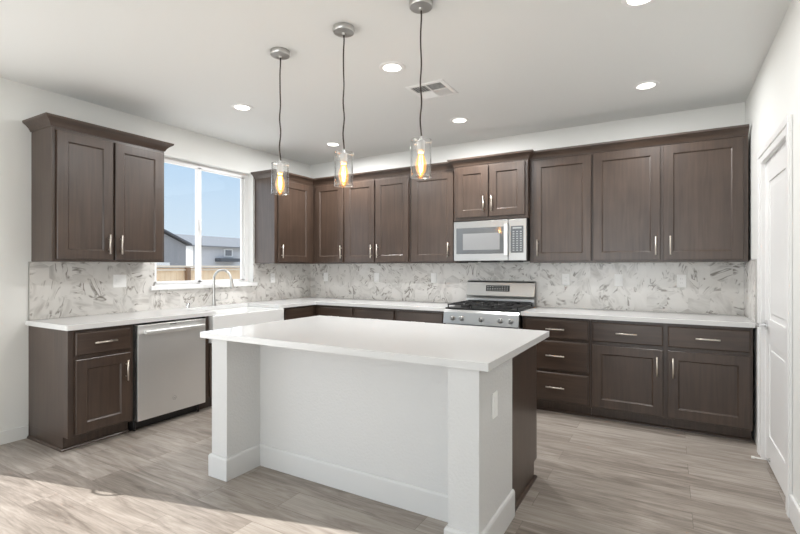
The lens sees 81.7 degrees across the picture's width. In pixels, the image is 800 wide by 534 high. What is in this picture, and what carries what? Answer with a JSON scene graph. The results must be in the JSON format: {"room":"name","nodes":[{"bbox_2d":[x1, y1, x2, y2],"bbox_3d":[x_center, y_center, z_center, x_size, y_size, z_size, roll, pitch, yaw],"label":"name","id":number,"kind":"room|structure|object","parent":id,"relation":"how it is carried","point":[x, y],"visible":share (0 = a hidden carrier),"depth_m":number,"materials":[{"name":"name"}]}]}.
{"room":"kitchen","nodes":[
{"label":"kitchen","id":0,"kind":"room"},
{"bbox_2d":[0,77,309,434],"bbox_3d":[-3.566,-0.045,2.590,0.120,2.750,9.000,0,0,30],"label":"wall","id":1,"kind":"structure","parent":0,"point":[19,101],"depth_m":3.59,"materials":[{"name":"white paint"}]},
{"bbox_2d":[0,425,27,444],"bbox_3d":[-3.025,1.280,3.386,0.014,0.100,0.510,0,0,30],"label":"baseboard","id":2,"kind":"structure","parent":1,"relation":"attached to","point":[19,433],"depth_m":3.52,"materials":[{"name":"white paint"}]},
{"bbox_2d":[22,112,173,262],"bbox_3d":[-2.498,-0.587,3.916,0.390,1.088,1.013,0,0,30],"label":"upper cabinet","id":3,"kind":"object","parent":1,"relation":"attached to","point":[97,191],"visible":1,"depth_m":3.70,"materials":[{"name":"brown wood"}]},
{"bbox_2d":[150,157,257,289],"bbox_3d":[-2.111,-0.443,5.036,0.160,1.335,1.318,0,0,30],"label":"window","id":4,"kind":"structure","parent":1,"relation":"in","point":[244,179],"depth_m":5.08,"materials":[{"name":"white plastic"}]},
{"bbox_2d":[251,169,312,263],"bbox_3d":[-1.348,-0.587,5.888,0.390,1.088,1.062,0,0,30],"label":"upper cabinet","id":5,"kind":"object","parent":1,"relation":"attached to","point":[283,222],"visible":0.89,"depth_m":5.55,"materials":[{"name":"brown wood"}]},
{"bbox_2d":[0,0,791,164],"bbox_3d":[-1.405,-1.470,1.329,5.125,0.100,9.240,0,0,30],"label":"ceiling","id":6,"kind":"structure","parent":0,"point":[515,67],"depth_m":3.18,"materials":[{"name":"white paint"}]},
{"bbox_2d":[231,103,252,110],"bbox_3d":[-1.400,-1.415,4.106,0.188,0.009,0.188,0,0,30],"label":"recessed light","id":7,"kind":"object","parent":6,"relation":"in","point":[238,106],"visible":1,"depth_m":4.09,"materials":[{"name":"white paint"}]},
{"bbox_2d":[235,105,249,109],"bbox_3d":[-1.400,-1.416,4.106,0.128,0.006,0.128,0,0,30],"label":"diffuser","id":8,"kind":"object","parent":7,"relation":"attached to","point":[238,107],"depth_m":4.10,"materials":[{"name":"white plastic"}]},
{"bbox_2d":[270,47,289,194],"bbox_3d":[-0.789,-0.950,3.048,0.128,0.940,0.128,0,0,30],"label":"pendant light","id":9,"kind":"object","parent":6,"relation":"hanging from","point":[280,53],"visible":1,"depth_m":3.04,"materials":[{"name":"silver metal"}]},
{"bbox_2d":[273,160,288,173],"bbox_3d":[-0.795,-0.657,3.038,0.109,0.086,0.096,0,0,30],"label":"socket","id":10,"kind":"object","parent":9,"relation":"attached to","point":[280,169],"depth_m":3.03,"materials":[{"name":"silver metal"}]},
{"bbox_2d":[325,142,340,145],"bbox_3d":[-0.773,-1.415,5.343,0.188,0.009,0.188,0,0,30],"label":"recessed light","id":11,"kind":"object","parent":6,"relation":"in","point":[326,143],"visible":1,"depth_m":5.33,"materials":[{"name":"white plastic"}]},
{"bbox_2d":[333,22,353,187],"bbox_3d":[-0.335,-0.950,2.748,0.128,0.940,0.128,0,0,30],"label":"pendant light","id":12,"kind":"object","parent":6,"relation":"hanging from","point":[344,30],"visible":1,"depth_m":2.74,"materials":[{"name":"silver metal"}]},
{"bbox_2d":[336,149,353,163],"bbox_3d":[-0.340,-0.657,2.737,0.109,0.086,0.096,0,0,30],"label":"socket","id":13,"kind":"object","parent":12,"relation":"attached to","point":[343,155],"depth_m":2.73,"materials":[{"name":"silver metal"}]},
{"bbox_2d":[379,61,404,72],"bbox_3d":[-0.056,-1.415,3.286,0.188,0.009,0.188,0,0,30],"label":"recessed light","id":14,"kind":"object","parent":6,"relation":"in","point":[389,66],"visible":1,"depth_m":3.27,"materials":[{"name":"white"}]},
{"bbox_2d":[383,64,400,71],"bbox_3d":[-0.056,-1.416,3.286,0.128,0.006,0.128,0,0,30],"label":"diffuser","id":15,"kind":"object","parent":14,"relation":"attached to","point":[386,67],"depth_m":3.29,"materials":[{"name":"white plastic"}]},
{"bbox_2d":[409,0,432,178],"bbox_3d":[0.112,-0.950,2.482,0.128,0.940,0.128,0,0,30],"label":"pendant light","id":16,"kind":"object","parent":6,"relation":"hanging from","point":[421,7],"visible":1,"depth_m":2.48,"materials":[{"name":"silver metal"}]},
{"bbox_2d":[414,136,431,152],"bbox_3d":[0.107,-0.657,2.471,0.109,0.086,0.096,0,0,30],"label":"socket","id":17,"kind":"object","parent":16,"relation":"attached to","point":[420,144],"depth_m":2.47,"materials":[{"name":"silver metal"}]},
{"bbox_2d":[405,79,457,99],"bbox_3d":[0.260,-1.415,3.715,0.320,0.010,0.320,0,0,30],"label":"ceiling vent","id":18,"kind":"object","parent":6,"relation":"in","point":[438,88],"visible":0.97,"depth_m":3.70,"materials":[{"name":"white metal"}]},
{"bbox_2d":[450,117,468,122],"bbox_3d":[0.575,-1.415,4.473,0.188,0.009,0.188,0,0,30],"label":"recessed light","id":19,"kind":"object","parent":6,"relation":"in","point":[456,119],"visible":1,"depth_m":4.46,"materials":[{"name":"white"}]},
{"bbox_2d":[453,119,465,122],"bbox_3d":[0.575,-1.416,4.473,0.128,0.006,0.128,0,0,30],"label":"diffuser","id":20,"kind":"object","parent":19,"relation":"attached to","point":[454,120],"depth_m":4.48,"materials":[{"name":"white"}]},
{"bbox_2d":[621,0,654,7],"bbox_3d":[1.265,-1.415,2.434,0.188,0.009,0.188,0,0,30],"label":"recessed light","id":21,"kind":"object","parent":6,"relation":"in","point":[628,3],"visible":1,"depth_m":2.48,"materials":[{"name":"white"}]},
{"bbox_2d":[627,0,649,4],"bbox_3d":[1.265,-1.416,2.434,0.128,0.006,0.128,0,0,30],"label":"diffuser","id":22,"kind":"object","parent":21,"relation":"attached to","point":[629,2],"depth_m":2.47,"materials":[{"name":"white"}]},
{"bbox_2d":[633,80,659,89],"bbox_3d":[1.921,-1.415,3.614,0.188,0.009,0.188,0,0,30],"label":"recessed light","id":23,"kind":"object","parent":6,"relation":"in","point":[644,85],"visible":1,"depth_m":3.60,"materials":[{"name":"white"}]},
{"bbox_2d":[637,83,654,88],"bbox_3d":[1.921,-1.416,3.614,0.128,0.006,0.128,0,0,30],"label":"diffuser","id":24,"kind":"object","parent":23,"relation":"attached to","point":[639,85],"depth_m":3.61,"materials":[{"name":"white"}]},
{"bbox_2d":[0,406,796,533],"bbox_3d":[-1.405,1.360,1.330,5.125,0.060,9.240,0,0,30],"label":"floor","id":25,"kind":"structure","parent":0,"point":[594,475],"depth_m":2.75,"materials":[{"name":"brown wood"}]},
{"bbox_2d":[27,324,132,451],"bbox_3d":[-2.499,0.891,3.638,0.668,0.874,0.481,0,0,30],"label":"base cabinet","id":26,"kind":"object","parent":25,"relation":"on","point":[81,381],"visible":0.91,"depth_m":3.47,"materials":[{"name":"brown wood"}]},
{"bbox_2d":[25,297,463,330],"bbox_3d":[-1.067,0.434,4.424,2.349,0.038,3.290,0,0,30],"label":"countertop","id":27,"kind":"structure","parent":26,"relation":"on","point":[136,317],"depth_m":4.34,"materials":[{"name":"white stone"}]},
{"bbox_2d":[211,269,233,305],"bbox_3d":[-1.896,0.217,4.950,0.184,0.395,0.208,0,0,-41],"label":"faucet","id":28,"kind":"object","parent":27,"relation":"on","point":[214,300],"visible":1,"depth_m":4.95,"materials":[{"name":"silver metal"}]},
{"bbox_2d":[205,307,283,342],"bbox_3d":[-1.734,0.583,4.821,0.538,0.258,0.914,0,0,30],"label":"farmhouse sink","id":29,"kind":"object","parent":27,"relation":"in","point":[239,316],"visible":0.26,"depth_m":4.73,"materials":[{"name":"white ceramic"}]},
{"bbox_2d":[128,317,204,430],"bbox_3d":[-2.197,0.893,4.122,0.678,0.871,0.651,0,0,30],"label":"dishwasher","id":30,"kind":"object","parent":25,"relation":"on","point":[169,355],"visible":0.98,"depth_m":3.94,"materials":[{"name":"silver metal"}]},
{"bbox_2d":[199,316,211,408],"bbox_3d":[-1.793,0.891,4.847,0.666,0.874,0.994,0,0,30],"label":"base cabinet","id":31,"kind":"object","parent":25,"relation":"on","point":[208,346],"visible":0.07,"depth_m":4.31,"materials":[{"name":"brown wood"}]},
{"bbox_2d":[283,305,314,319],"bbox_3d":[-1.251,0.891,5.777,0.666,0.874,1.157,0,0,30],"label":"base cabinet","id":32,"kind":"object","parent":25,"relation":"on","point":[300,311],"visible":0.07,"depth_m":5.34,"materials":[{"name":"brown wood"}]},
{"bbox_2d":[315,305,354,317],"bbox_3d":[-0.635,0.891,5.703,0.582,0.874,0.666,0,0,30],"label":"base cabinet","id":33,"kind":"object","parent":25,"relation":"on","point":[323,310],"visible":0.19,"depth_m":5.44,"materials":[{"name":"brown wood"}]},
{"bbox_2d":[208,339,514,533],"bbox_3d":[-0.303,0.891,2.710,1.825,0.874,0.512,0,0,30],"label":"kitchen island base","id":34,"kind":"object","parent":25,"relation":"on","point":[432,441],"depth_m":2.66,"materials":[{"name":"white paint"}]},
{"bbox_2d":[200,315,548,371],"bbox_3d":[-0.157,0.434,2.988,1.928,0.038,1.170,0,0,30],"label":"countertop","id":35,"kind":"structure","parent":34,"relation":"on","point":[478,348],"depth_m":2.71,"materials":[{"name":"white stone"}]},
{"bbox_2d":[492,391,497,419],"bbox_3d":[0.455,0.661,2.220,0.006,0.122,0.072,0,0,30],"label":"outlet plate","id":36,"kind":"object","parent":34,"relation":"attached to","point":[494,393],"depth_m":2.21,"materials":[{"name":"white plastic"}]},
{"bbox_2d":[494,395,496,414],"bbox_3d":[0.458,0.661,2.218,0.002,0.086,0.032,0,0,30],"label":"socket","id":37,"kind":"object","parent":34,"relation":"attached to","point":[495,396],"depth_m":2.21,"materials":[{"name":"white plastic"}]},
{"bbox_2d":[355,307,395,320],"bbox_3d":[-0.144,0.891,5.416,0.554,0.874,0.666,0,0,30],"label":"base cabinet","id":38,"kind":"object","parent":25,"relation":"on","point":[360,312],"visible":0.16,"depth_m":5.15,"materials":[{"name":"brown wood"}]},
{"bbox_2d":[396,309,445,323],"bbox_3d":[0.353,0.891,5.126,0.594,0.874,0.666,0,0,30],"label":"base cabinet","id":39,"kind":"object","parent":25,"relation":"on","point":[424,316],"visible":0.12,"depth_m":4.87,"materials":[{"name":"brown wood"}]},
{"bbox_2d":[443,281,535,328],"bbox_3d":[0.926,0.741,4.744,0.762,1.175,0.722,0,0,30],"label":"range","id":40,"kind":"object","parent":25,"relation":"on","point":[500,304],"visible":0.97,"depth_m":4.67,"materials":[{"name":"silver metal"}]},
{"bbox_2d":[446,309,522,328],"bbox_3d":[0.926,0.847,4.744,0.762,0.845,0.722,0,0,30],"label":"control panel","id":41,"kind":"object","parent":40,"relation":"in","point":[500,318],"depth_m":4.44,"materials":[{"name":"silver metal"}]},
{"bbox_2d":[445,304,534,311],"bbox_3d":[0.929,0.416,4.749,0.756,0.017,0.570,0,0,30],"label":"cooktop","id":42,"kind":"object","parent":40,"relation":"in","point":[457,308],"depth_m":4.56,"materials":[{"name":"black metal"}]},
{"bbox_2d":[512,344,536,511],"bbox_3d":[0.373,0.892,2.978,0.906,0.874,0.630,0,0,30],"label":"base cabinet","id":43,"kind":"object","parent":25,"relation":"on","point":[524,365],"visible":0.09,"depth_m":2.71,"materials":[{"name":"brown wood"}]},
{"bbox_2d":[523,316,591,416],"bbox_3d":[1.544,0.891,4.431,0.594,0.874,0.666,0,0,30],"label":"base cabinet","id":44,"kind":"object","parent":25,"relation":"on","point":[563,358],"visible":0.81,"depth_m":4.15,"materials":[{"name":"brown wood"}]},
{"bbox_2d":[590,319,752,441],"bbox_3d":[2.293,0.891,3.995,1.138,0.874,0.666,0,0,30],"label":"base cabinet","id":45,"kind":"object","parent":25,"relation":"on","point":[698,379],"visible":0.94,"depth_m":3.72,"materials":[{"name":"brown wood"}]},
{"bbox_2d":[521,307,754,327],"bbox_3d":[2.040,0.434,4.148,1.751,0.038,0.636,0,0,30],"label":"countertop","id":46,"kind":"structure","parent":45,"relation":"on","point":[578,313],"depth_m":3.96,"materials":[{"name":"white stone"}]},
{"bbox_2d":[310,102,744,314],"bbox_3d":[0.893,-0.046,5.268,5.125,2.750,0.120,0,0,30],"label":"wall","id":47,"kind":"structure","parent":0,"point":[728,115],"depth_m":4.76,"materials":[{"name":"white paint"}]},
{"bbox_2d":[313,175,344,263],"bbox_3d":[-0.838,-0.587,5.981,0.514,1.088,0.388,0,0,30],"label":"upper cabinet","id":48,"kind":"object","parent":47,"relation":"attached to","point":[328,199],"visible":0.79,"depth_m":5.84,"materials":[{"name":"brown wood"}]},
{"bbox_2d":[342,167,410,263],"bbox_3d":[-0.214,-0.587,5.618,0.930,1.088,0.388,0,0,30],"label":"upper cabinet","id":49,"kind":"object","parent":47,"relation":"attached to","point":[378,203],"visible":0.94,"depth_m":5.46,"materials":[{"name":"brown wood"}]},
{"bbox_2d":[28,259,756,322],"bbox_3d":[0.035,0.179,3.798,4.883,0.471,3.282,0,0,30],"label":"backsplash","id":50,"kind":"structure","parent":47,"relation":"attached to","point":[55,289],"depth_m":4.49,"materials":[{"name":"stone"}]},
{"bbox_2d":[113,274,125,287],"bbox_3d":[-2.540,0.126,4.198,0.009,0.116,0.116,0,0,30],"label":"light switch","id":51,"kind":"object","parent":50,"relation":"attached to","point":[118,280],"visible":1,"depth_m":4.19,"materials":[{"name":"white plastic"}]},
{"bbox_2d":[270,273,274,282],"bbox_3d":[-1.598,0.139,5.815,0.008,0.116,0.074,0,0,30],"label":"wall outlet","id":52,"kind":"object","parent":50,"relation":"attached to","point":[272,275],"visible":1,"depth_m":5.80,"materials":[{"name":"white plastic"}]},
{"bbox_2d":[324,273,327,280],"bbox_3d":[-1.010,0.134,6.290,0.074,0.116,0.009,0,0,30],"label":"wall outlet","id":53,"kind":"object","parent":50,"relation":"attached to","point":[325,274],"visible":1,"depth_m":6.28,"materials":[{"name":"white plastic"}]},
{"bbox_2d":[374,273,378,281],"bbox_3d":[-0.295,0.134,5.873,0.074,0.116,0.009,0,0,30],"label":"wall outlet","id":54,"kind":"object","parent":50,"relation":"attached to","point":[376,275],"visible":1,"depth_m":5.87,"materials":[{"name":"white plastic"}]},
{"bbox_2d":[431,273,436,282],"bbox_3d":[0.399,0.129,5.468,0.074,0.116,0.009,0,0,30],"label":"light switch","id":55,"kind":"object","parent":50,"relation":"attached to","point":[433,275],"visible":1,"depth_m":5.46,"materials":[{"name":"white plastic"}]},
{"bbox_2d":[562,273,569,284],"bbox_3d":[1.690,0.124,4.716,0.074,0.116,0.008,0,0,30],"label":"wall outlet","id":56,"kind":"object","parent":50,"relation":"attached to","point":[565,277],"visible":1,"depth_m":4.71,"materials":[{"name":"white plastic"}]},
{"bbox_2d":[614,274,622,285],"bbox_3d":[2.111,0.126,4.470,0.074,0.116,0.009,0,0,30],"label":"light switch","id":57,"kind":"object","parent":50,"relation":"attached to","point":[618,278],"visible":1,"depth_m":4.47,"materials":[{"name":"white plastic"}]},
{"bbox_2d":[677,274,685,286],"bbox_3d":[2.558,0.126,4.209,0.074,0.116,0.008,0,0,30],"label":"wall outlet","id":58,"kind":"object","parent":50,"relation":"attached to","point":[681,279],"visible":1,"depth_m":4.21,"materials":[{"name":"white plastic"}]},
{"bbox_2d":[679,277,683,284],"bbox_3d":[2.557,0.126,4.207,0.034,0.068,0.003,0,0,30],"label":"socket","id":59,"kind":"object","parent":58,"relation":"attached to","point":[681,279],"depth_m":4.20,"materials":[{"name":"white plastic"}]},
{"bbox_2d":[408,162,458,262],"bbox_3d":[0.433,-0.587,5.240,0.570,1.088,0.388,0,0,30],"label":"upper cabinet","id":60,"kind":"object","parent":47,"relation":"attached to","point":[432,199],"visible":0.85,"depth_m":5.11,"materials":[{"name":"brown wood"}]},
{"bbox_2d":[447,149,533,221],"bbox_3d":[0.999,-0.807,4.869,0.899,0.648,0.458,0,0,30],"label":"upper cabinet","id":61,"kind":"object","parent":47,"relation":"attached to","point":[493,186],"visible":0.91,"depth_m":4.68,"materials":[{"name":"brown wood"}]},
{"bbox_2d":[454,218,529,262],"bbox_3d":[0.995,-0.261,4.864,0.768,0.428,0.449,0,0,30],"label":"microwave","id":62,"kind":"object","parent":61,"relation":"attached to","point":[508,240],"visible":0.98,"depth_m":4.68,"materials":[{"name":"silver metal"}]},
{"bbox_2d":[513,227,521,250],"bbox_3d":[1.152,-0.277,4.551,0.090,0.232,0.001,0,0,30],"label":"keypad","id":63,"kind":"object","parent":62,"relation":"attached to","point":[517,231],"depth_m":4.55,"materials":[{"name":"grey"}]},
{"bbox_2d":[530,144,593,262],"bbox_3d":[1.602,-0.587,4.558,0.575,1.088,0.388,0,0,30],"label":"upper cabinet","id":64,"kind":"object","parent":47,"relation":"attached to","point":[560,178],"visible":0.88,"depth_m":4.42,"materials":[{"name":"brown wood"}]},
{"bbox_2d":[591,124,749,262],"bbox_3d":[2.355,-0.587,4.119,1.168,1.088,0.388,0,0,30],"label":"upper cabinet","id":65,"kind":"object","parent":47,"relation":"attached to","point":[683,196],"visible":1,"depth_m":3.96,"materials":[{"name":"brown wood"}]},
{"bbox_2d":[745,0,799,506],"bbox_3d":[0.757,-0.045,0.068,0.120,2.750,9.000,0,0,30],"label":"wall","id":66,"kind":"structure","parent":0,"point":[774,94],"depth_m":2.60,"materials":[{"name":"white paint"}]},
{"bbox_2d":[756,142,785,494],"bbox_3d":[2.316,0.301,2.866,0.100,2.033,0.802,0,0,30],"label":"door","id":67,"kind":"structure","parent":66,"relation":"in","point":[774,324],"depth_m":2.89,"materials":[{"name":"white paint"}]},
{"bbox_2d":[751,456,770,461],"bbox_3d":[2.401,1.275,3.081,0.100,0.025,0.026,0,0,30],"label":"door stop","id":68,"kind":"object","parent":67,"relation":"attached to","point":[753,457],"visible":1,"depth_m":3.08,"materials":[{"name":"silver metal"}]},
{"bbox_2d":[757,114,791,517],"bbox_3d":[2.363,0.260,2.862,0.121,2.140,1.015,0,0,30],"label":"trim","id":69,"kind":"structure","parent":66,"relation":"attached to","point":[782,134],"depth_m":3.14,"materials":[{"name":"white paint"}]},
{"bbox_2d":[789,494,799,533],"bbox_3d":[0.249,1.265,-0.669,0.014,0.130,7.214,0,0,30],"label":"baseboard","id":70,"kind":"structure","parent":66,"relation":"attached to","point":[794,509],"depth_m":2.35,"materials":[{"name":"white paint"}]},
{"label":"outside","id":71,"kind":"structure","parent":0,"visible":0},
{"bbox_3d":[-30.091,1.871,46.428,89.879,0.200,120.000,0,0,30],"label":"ground","id":72,"kind":"structure","parent":71,"visible":0},
{"bbox_2d":[157,229,191,267],"bbox_3d":[-21.686,-1.176,28.963,10.600,5.900,11.900,0,0,30],"label":"house","id":73,"kind":"structure","parent":72,"relation":"on","point":[174,246],"depth_m":30.57,"materials":[{"name":"grey"}]},
{"bbox_2d":[157,265,239,280],"bbox_3d":[-4.694,0.872,10.818,0.160,1.812,10.076,0,0,30],"label":"fence","id":74,"kind":"object","parent":72,"relation":"on","point":[187,273],"visible":0.09,"depth_m":10.51,"materials":[{"name":"brown wood"}]},
{"bbox_2d":[175,234,239,267],"bbox_3d":[-22.002,-1.062,61.564,9.600,5.660,18.700,0,0,30],"label":"house","id":75,"kind":"structure","parent":72,"relation":"on","point":[215,251],"depth_m":54.89,"materials":[{"name":"grey paint"}]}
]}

